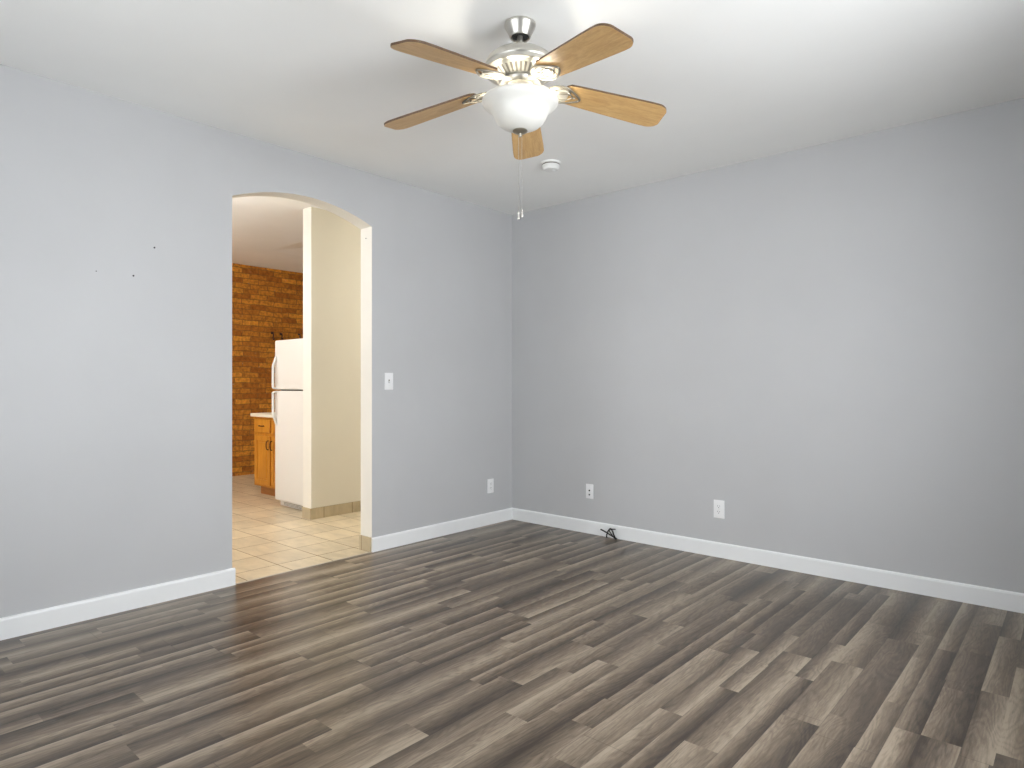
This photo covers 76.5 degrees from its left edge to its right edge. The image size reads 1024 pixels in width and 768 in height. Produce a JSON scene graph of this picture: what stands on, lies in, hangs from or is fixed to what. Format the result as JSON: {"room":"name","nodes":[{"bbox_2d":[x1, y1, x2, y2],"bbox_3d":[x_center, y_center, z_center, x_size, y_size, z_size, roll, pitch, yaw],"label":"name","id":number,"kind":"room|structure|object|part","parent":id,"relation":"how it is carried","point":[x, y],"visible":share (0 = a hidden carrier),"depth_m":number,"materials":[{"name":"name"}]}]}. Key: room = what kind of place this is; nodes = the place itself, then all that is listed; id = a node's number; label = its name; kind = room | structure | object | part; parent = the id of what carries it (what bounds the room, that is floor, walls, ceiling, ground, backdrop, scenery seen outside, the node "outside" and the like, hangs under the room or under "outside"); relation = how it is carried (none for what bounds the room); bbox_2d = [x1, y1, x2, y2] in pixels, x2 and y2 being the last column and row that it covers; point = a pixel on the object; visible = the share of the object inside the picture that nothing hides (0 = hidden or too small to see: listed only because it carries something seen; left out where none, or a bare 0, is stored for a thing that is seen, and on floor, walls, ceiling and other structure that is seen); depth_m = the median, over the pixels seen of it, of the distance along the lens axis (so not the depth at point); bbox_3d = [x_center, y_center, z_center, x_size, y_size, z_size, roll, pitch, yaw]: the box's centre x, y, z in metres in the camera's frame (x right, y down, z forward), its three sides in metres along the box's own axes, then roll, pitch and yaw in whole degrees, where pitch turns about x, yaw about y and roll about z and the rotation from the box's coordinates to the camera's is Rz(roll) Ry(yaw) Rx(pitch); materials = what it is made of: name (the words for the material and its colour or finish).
{"room":"empty living room","nodes":[
{"label":"empty living room","id":0,"kind":"room"},
{"bbox_2d":[0,64,511,617],"bbox_3d":[-1.671,-0.153,4.059,0.136,2.740,4.900,0,0,41],"label":"wall","id":1,"kind":"structure","parent":0,"point":[116,385],"depth_m":3.66,"materials":[{"name":"grey paint"}]},
{"bbox_2d":[0,568,235,640],"bbox_3d":[-2.408,1.165,3.110,0.015,0.103,2.201,0,0,41],"label":"baseboard","id":2,"kind":"structure","parent":1,"relation":"attached to","point":[21,624],"depth_m":3.42,"materials":[{"name":"white paint"}]},
{"bbox_2d":[236,552,370,583],"bbox_3d":[-1.357,1.216,4.317,0.014,0.003,1.028,0,0,41],"label":"trim","id":3,"kind":"structure","parent":1,"relation":"attached to","point":[367,552],"depth_m":4.27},
{"bbox_2d":[359,535,371,551],"bbox_3d":[-1.072,1.165,4.744,0.137,0.105,0.010,0,0,41],"label":"trim","id":4,"kind":"structure","parent":1,"relation":"attached to","point":[364,541],"depth_m":4.74,"materials":[{"name":"beige tile"}]},
{"bbox_2d":[384,373,392,389],"bbox_3d":[-0.909,-0.020,4.807,0.019,0.126,0.078,0,0,41],"label":"light switch","id":5,"kind":"object","parent":1,"relation":"attached to","point":[388,377],"visible":1,"depth_m":4.80,"materials":[{"name":"white plastic"}]},
{"bbox_2d":[371,508,511,551],"bbox_3d":[-0.503,1.165,5.270,0.015,0.103,1.539,0,0,41],"label":"baseboard","id":6,"kind":"structure","parent":1,"relation":"attached to","point":[388,541],"depth_m":5.16,"materials":[{"name":"white paint"}]},
{"bbox_2d":[487,479,493,492],"bbox_3d":[-0.185,0.885,5.635,0.010,0.122,0.076,0,0,41],"label":"electrical outlet","id":7,"kind":"object","parent":1,"relation":"attached to","point":[490,482],"visible":1,"depth_m":5.63,"materials":[{"name":"white plastic"}]},
{"bbox_2d":[232,263,302,475],"bbox_3d":[-4.610,-0.213,7.617,0.150,2.860,6.050,0,0,41],"label":"brick wall","id":8,"kind":"structure","parent":0,"point":[265,301],"depth_m":8.78,"materials":[{"name":"brown brick"}]},
{"bbox_2d":[232,196,324,272],"bbox_3d":[-2.954,-1.718,6.157,4.564,0.250,6.350,0,0,41],"label":"ceiling","id":9,"kind":"structure","parent":0,"point":[267,232],"depth_m":6.82,"materials":[{"name":"paint"}]},
{"bbox_2d":[312,207,360,507],"bbox_3d":[-1.023,-0.248,6.818,0.137,2.930,2.505,0,0,41],"label":"wall partition","id":10,"kind":"structure","parent":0,"point":[336,242],"depth_m":6.03,"materials":[{"name":"beige paint"}]},
{"bbox_2d":[303,207,311,508],"bbox_3d":[-1.853,-0.238,5.877,0.137,2.910,0.005,0,0,41],"label":"trim","id":11,"kind":"structure","parent":10,"relation":"attached to","point":[307,213],"depth_m":5.87,"materials":[{"name":"paint"}]},
{"bbox_2d":[302,501,360,519],"bbox_3d":[-1.026,1.168,6.811,0.149,0.098,2.519,0,0,41],"label":"trim","id":12,"kind":"structure","parent":10,"relation":"attached to","point":[332,510],"depth_m":5.97,"materials":[{"name":"beige tile"}]},
{"bbox_2d":[0,474,1023,767],"bbox_3d":[-1.253,1.267,4.657,8.800,0.100,6.050,0,0,41],"label":"floor","id":13,"kind":"structure","parent":0,"point":[510,643],"depth_m":2.80,"materials":[{"name":"grey laminate"}]},
{"bbox_2d":[254,417,274,495],"bbox_3d":[-2.369,0.788,7.134,0.820,0.857,0.652,0,0,41],"label":"base cabinet","id":14,"kind":"object","parent":13,"relation":"on","point":[264,427],"visible":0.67,"depth_m":7.03,"materials":[{"name":"brown wood"}]},
{"bbox_2d":[250,412,274,417],"bbox_3d":[-2.363,0.341,7.152,0.855,0.037,0.655,0,0,41],"label":"countertop","id":15,"kind":"structure","parent":14,"relation":"on","point":[268,414],"depth_m":7.08,"materials":[{"name":"beige laminate"}]},
{"bbox_3d":[-2.710,0.457,7.055,0.333,0.140,0.018,0,0,41],"label":"drawer","id":16,"kind":"part","parent":14,"relation":"part of","materials":[{"name":"brown wood"}]},
{"bbox_3d":[-2.710,0.827,7.055,0.333,0.530,0.018,0,0,41],"label":"cabinet door","id":17,"kind":"part","parent":14,"relation":"part of","materials":[{"name":"brown wood"}]},
{"bbox_3d":[-2.439,0.457,6.816,0.334,0.140,0.018,0,0,41],"label":"drawer","id":18,"kind":"part","parent":14,"relation":"part of","materials":[{"name":"brown wood"}]},
{"bbox_3d":[-2.439,0.827,6.816,0.334,0.530,0.018,0,0,41],"label":"cabinet door","id":19,"kind":"part","parent":14,"relation":"part of","materials":[{"name":"brown wood"}]},
{"bbox_2d":[272,338,302,509],"bbox_3d":[-1.890,0.392,6.487,0.695,1.650,0.748,0,0,41],"label":"refrigerator","id":20,"kind":"object","parent":13,"relation":"on","point":[288,360],"visible":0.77,"depth_m":6.30,"materials":[{"name":"metal"}]},
{"bbox_3d":[-2.355,0.239,6.439,0.026,0.344,0.061,0,0,41],"label":"door handle","id":21,"kind":"part","parent":20,"relation":"part of","materials":[{"name":"plastic"}]},
{"bbox_3d":[-2.355,-0.116,6.439,0.026,0.342,0.061,0,0,41],"label":"door handle","id":22,"kind":"part","parent":20,"relation":"part of","materials":[{"name":"plastic"}]},
{"bbox_3d":[-2.086,0.609,6.265,0.695,1.084,0.060,0,0,41],"label":"fridge door","id":23,"kind":"part","parent":20,"relation":"part of","materials":[{"name":"metal"}]},
{"bbox_3d":[-2.086,-0.190,6.265,0.695,0.487,0.060,0,0,41],"label":"freezer door","id":24,"kind":"part","parent":20,"relation":"part of","materials":[{"name":"metal"}]},
{"bbox_2d":[600,528,616,539],"bbox_3d":[0.761,1.176,5.112,0.148,0.086,0.024,0,0,35],"label":"cable","id":25,"kind":"object","parent":13,"relation":"on","point":[609,529],"visible":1,"depth_m":5.10,"materials":[{"name":"black plastic"}]},
{"bbox_2d":[0,0,1023,214],"bbox_3d":[0.029,-1.598,2.661,4.536,0.150,5.050,0,0,41],"label":"ceiling","id":26,"kind":"structure","parent":0,"point":[736,81],"depth_m":3.17,"materials":[{"name":"paint"}]},
{"bbox_2d":[384,16,665,219],"bbox_3d":[0.038,-1.108,2.794,1.265,0.830,1.206,0,0,5],"label":"ceiling fan","id":27,"kind":"object","parent":26,"relation":"hanging from","point":[520,104],"visible":1,"depth_m":2.66,"materials":[{"name":"brown wood"}]},
{"bbox_3d":[-0.353,-1.217,2.909,0.462,0.091,0.157,0,0,23],"label":"blade","id":28,"kind":"part","parent":27,"relation":"part of","materials":[{"name":"brown wood"}]},
{"bbox_3d":[-0.241,-1.217,2.428,0.157,0.091,0.462,0,0,41],"label":"blade","id":29,"kind":"part","parent":27,"relation":"part of","materials":[{"name":"brown wood"}]},
{"bbox_3d":[0.027,-0.889,2.741,0.002,0.320,0.002,0,0,41],"label":"pull chain","id":30,"kind":"part","parent":27,"relation":"part of","materials":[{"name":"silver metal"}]},
{"bbox_3d":[0.034,-1.136,2.745,0.323,0.128,0.323,0,0,41],"label":"lamp shade","id":31,"kind":"part","parent":27,"relation":"part of","materials":[{"name":"white glass"}]},
{"bbox_3d":[0.070,-1.217,3.164,0.157,0.091,0.462,0,0,5],"label":"blade","id":32,"kind":"part","parent":27,"relation":"part of","materials":[{"name":"brown wood"}]},
{"bbox_3d":[0.252,-1.217,2.385,0.157,0.091,0.462,0,0,-31],"label":"blade","id":33,"kind":"part","parent":27,"relation":"part of","materials":[{"name":"brown wood"}]},
{"bbox_3d":[0.444,-1.217,2.841,0.462,0.091,0.157,0,0,-13],"label":"blade","id":34,"kind":"part","parent":27,"relation":"part of","materials":[{"name":"brown wood"}]},
{"bbox_2d":[541,159,560,171],"bbox_3d":[0.267,-1.495,4.468,0.140,0.056,0.140,0,0,41],"label":"smoke detector","id":35,"kind":"object","parent":26,"relation":"attached to","point":[550,165],"visible":1,"depth_m":4.43,"materials":[{"name":"plastic"}]},
{"bbox_2d":[512,98,1023,592],"bbox_3d":[1.649,-0.153,4.499,4.536,2.740,0.150,0,0,41],"label":"wall","id":36,"kind":"structure","parent":0,"point":[822,343],"depth_m":4.21,"materials":[{"name":"grey paint"}]},
{"bbox_2d":[586,484,592,498],"bbox_3d":[0.631,0.875,5.287,0.072,0.118,0.012,0,0,41],"label":"cable jack plate","id":37,"kind":"object","parent":36,"relation":"attached to","point":[589,487],"visible":1,"depth_m":5.29,"materials":[{"name":"white plastic"}]},
{"bbox_2d":[714,500,724,518],"bbox_3d":[1.455,0.880,4.563,0.079,0.126,0.010,0,0,41],"label":"electrical outlet","id":38,"kind":"object","parent":36,"relation":"attached to","point":[719,505],"visible":1,"depth_m":4.56,"materials":[{"name":"white plastic"}]},
{"bbox_2d":[512,508,1023,613],"bbox_3d":[1.595,1.165,4.436,4.235,0.103,0.015,0,0,41],"label":"baseboard","id":39,"kind":"structure","parent":36,"relation":"attached to","point":[938,588],"depth_m":4.18,"materials":[{"name":"white paint"}]}
]}

